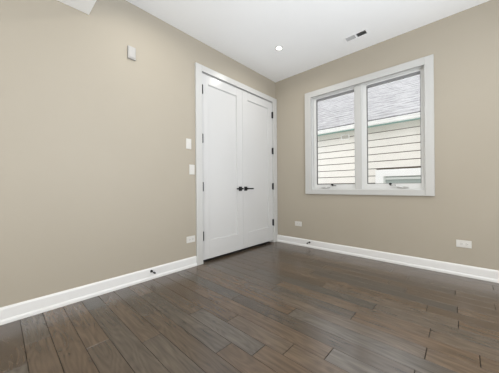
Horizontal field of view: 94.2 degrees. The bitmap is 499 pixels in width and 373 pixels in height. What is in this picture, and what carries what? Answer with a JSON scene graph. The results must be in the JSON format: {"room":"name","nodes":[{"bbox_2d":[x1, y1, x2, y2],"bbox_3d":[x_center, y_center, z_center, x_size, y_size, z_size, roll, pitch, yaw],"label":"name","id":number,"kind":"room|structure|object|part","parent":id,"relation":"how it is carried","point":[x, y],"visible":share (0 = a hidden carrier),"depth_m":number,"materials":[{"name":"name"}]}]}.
{"room":"empty bedroom","nodes":[
{"label":"empty bedroom","id":0,"kind":"room"},
{"bbox_2d":[58,0,96,14],"bbox_3d":[-1.892,-1.590,0.440,1.250,0.295,2.955,-1,0,43],"label":"ceiling","id":1,"kind":"structure","parent":0,"point":[85,6],"depth_m":1.84,"materials":[{"name":"white paint"}]},
{"bbox_2d":[0,0,274,306],"bbox_3d":[-1.724,-0.403,2.089,0.750,2.867,5.880,-1,0,43],"label":"wall","id":2,"kind":"structure","parent":0,"point":[96,183],"depth_m":1.97,"materials":[{"name":"beige paint"}]},
{"bbox_2d":[0,256,196,324],"bbox_3d":[-1.972,0.876,1.236,0.022,0.112,3.998,-1,0,43],"label":"baseboard","id":3,"kind":"structure","parent":2,"relation":"attached to","point":[14,312],"depth_m":1.90,"materials":[{"name":"white paint"}]},
{"bbox_2d":[127,45,135,60],"bbox_3d":[-1.114,-1.261,2.190,0.024,0.115,0.070,-1,0,43],"label":"sensor box","id":4,"kind":"object","parent":2,"relation":"attached to","point":[131,51],"visible":1,"depth_m":2.18,"materials":[{"name":"white plastic"}]},
{"bbox_2d":[186,138,190,148],"bbox_3d":[-0.693,-0.487,2.647,0.014,0.115,0.066,-1,0,43],"label":"dimmer switch","id":5,"kind":"object","parent":2,"relation":"attached to","point":[188,141],"visible":1,"depth_m":2.64,"materials":[{"name":"white plastic"}]},
{"bbox_2d":[186,235,194,242],"bbox_3d":[-0.673,0.606,2.661,0.010,0.072,0.112,-1,0,43],"label":"power outlet","id":6,"kind":"object","parent":2,"relation":"attached to","point":[189,239],"visible":1,"depth_m":2.65,"materials":[{"name":"white plastic"}]},
{"bbox_2d":[189,165,194,174],"bbox_3d":[-0.664,-0.195,2.678,0.011,0.112,0.068,-1,0,43],"label":"light switch","id":7,"kind":"object","parent":2,"relation":"attached to","point":[191,167],"visible":1,"depth_m":2.68,"materials":[{"name":"white plastic"}]},
{"bbox_2d":[202,73,243,259],"bbox_3d":[-0.329,-0.244,3.035,0.096,2.264,0.712,-1,0,43],"label":"door","id":8,"kind":"structure","parent":2,"relation":"in","point":[222,146],"depth_m":3.04,"materials":[{"name":"white wood"}]},
{"bbox_3d":[-0.354,-0.297,3.058,0.016,1.934,0.498,-1,0,43],"label":"panel","id":9,"kind":"part","parent":8,"relation":"part of","materials":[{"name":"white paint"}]},
{"bbox_3d":[-0.346,-0.297,3.051,0.006,1.926,0.490,-1,0,43],"label":"panel moulding","id":10,"kind":"part","parent":8,"relation":"part of","materials":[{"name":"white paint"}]},
{"bbox_2d":[195,62,277,265],"bbox_3d":[-0.137,-0.267,3.345,0.166,2.374,1.598,-1,0,43],"label":"trim","id":11,"kind":"structure","parent":2,"relation":"attached to","point":[199,69],"depth_m":2.75,"materials":[{"name":"white wood"}]},
{"bbox_2d":[242,90,273,248],"bbox_3d":[0.151,-0.247,3.558,0.096,2.264,0.702,-1,0,43],"label":"door","id":12,"kind":"structure","parent":2,"relation":"in","point":[257,114],"depth_m":3.55,"materials":[{"name":"white wood"}]},
{"bbox_3d":[0.128,-0.300,3.583,0.016,1.934,0.493,-1,0,43],"label":"panel","id":13,"kind":"part","parent":12,"relation":"part of","materials":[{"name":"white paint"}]},
{"bbox_3d":[0.136,-0.300,3.575,0.006,1.926,0.485,-1,0,43],"label":"panel moulding","id":14,"kind":"part","parent":12,"relation":"part of","materials":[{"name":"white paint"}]},
{"bbox_2d":[0,242,498,372],"bbox_3d":[-0.172,0.918,0.550,3.640,0.004,5.777,-1,0,43],"label":"floor","id":15,"kind":"structure","parent":0,"point":[272,307],"depth_m":1.55,"materials":[{"name":"brown wood"}]},
{"bbox_2d":[126,0,489,81],"bbox_3d":[-0.133,-1.801,0.620,3.880,0.100,5.880,-1,0,43],"label":"ceiling","id":16,"kind":"structure","parent":0,"point":[310,33],"depth_m":2.49,"materials":[{"name":"white paint"}]},
{"bbox_2d":[275,46,282,50],"bbox_3d":[0.373,-1.750,2.930,0.104,0.003,0.104,-1,0,43],"label":"recessed light","id":17,"kind":"object","parent":16,"relation":"in","point":[278,48],"visible":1,"depth_m":2.94,"materials":[{"name":"white metal"}]},
{"bbox_2d":[342,28,369,42],"bbox_3d":[1.241,-1.807,2.704,0.279,0.103,0.124,-1,0,43],"label":"ceiling vent","id":18,"kind":"object","parent":16,"relation":"in","point":[365,31],"visible":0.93,"depth_m":2.71,"materials":[{"name":"white metal"}]},
{"bbox_2d":[275,0,498,269],"bbox_3d":[1.871,-0.430,2.684,3.740,2.867,0.140,-1,0,43],"label":"wall","id":19,"kind":"structure","parent":0,"point":[464,45],"depth_m":2.47,"materials":[{"name":"beige paint"}]},
{"bbox_2d":[295,221,301,225],"bbox_3d":[0.760,0.580,3.608,0.116,0.070,0.010,-1,0,43],"label":"power outlet","id":20,"kind":"object","parent":19,"relation":"attached to","point":[297,223],"visible":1,"depth_m":3.60,"materials":[{"name":"white plastic"}]},
{"bbox_2d":[305,54,434,195],"bbox_3d":[1.457,-0.649,3.042,1.527,1.511,0.170,-1,0,43],"label":"window","id":21,"kind":"structure","parent":19,"relation":"in","point":[424,66],"depth_m":2.98,"materials":[{"name":"white paint"}]},
{"bbox_3d":[1.206,-0.643,3.281,0.623,1.338,0.047,-1,0,43],"label":"sash","id":22,"kind":"part","parent":21,"relation":"part of","materials":[{"name":"clear glass"}]},
{"bbox_3d":[1.716,-0.648,2.814,0.640,1.338,0.047,-1,0,43],"label":"sash","id":23,"kind":"part","parent":21,"relation":"part of","materials":[{"name":"clear glass"}]},
{"bbox_2d":[277,235,498,282],"bbox_3d":[1.784,0.848,2.661,3.572,0.112,0.022,-1,0,43],"label":"baseboard","id":24,"kind":"structure","parent":19,"relation":"attached to","point":[479,273],"depth_m":2.67,"materials":[{"name":"white paint"}]},
{"bbox_2d":[456,240,471,248],"bbox_3d":[2.153,0.578,2.328,0.114,0.072,0.010,-1,0,43],"label":"power outlet","id":25,"kind":"object","parent":19,"relation":"attached to","point":[459,243],"visible":1,"depth_m":2.32,"materials":[{"name":"white plastic"}]},
{"label":"outside","id":26,"kind":"structure","parent":0,"visible":0},
{"bbox_3d":[1.589,4.406,2.875,53.000,0.200,60.000,-1,0,43],"label":"ground","id":27,"kind":"structure","parent":26,"visible":0},
{"bbox_2d":[317,74,420,183],"bbox_3d":[5.178,0.154,7.566,14.600,8.261,7.000,-1,0,43],"label":"neighbouring house","id":28,"kind":"structure","parent":27,"relation":"on","point":[394,140],"depth_m":5.40,"materials":[{"name":"beige"}]},
{"bbox_2d":[341,134,349,139],"bbox_3d":[2.380,-1.228,5.759,0.202,0.135,0.035,-1,0,43],"label":"vent","id":29,"kind":"object","parent":28,"relation":"attached to","point":[343,136],"depth_m":5.75,"materials":[{"name":"beige"}]},
{"bbox_3d":[3.545,0.458,4.714,1.436,1.372,0.024,-1,0,43],"label":"window sash","id":30,"kind":"part","parent":28,"relation":"part of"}
]}

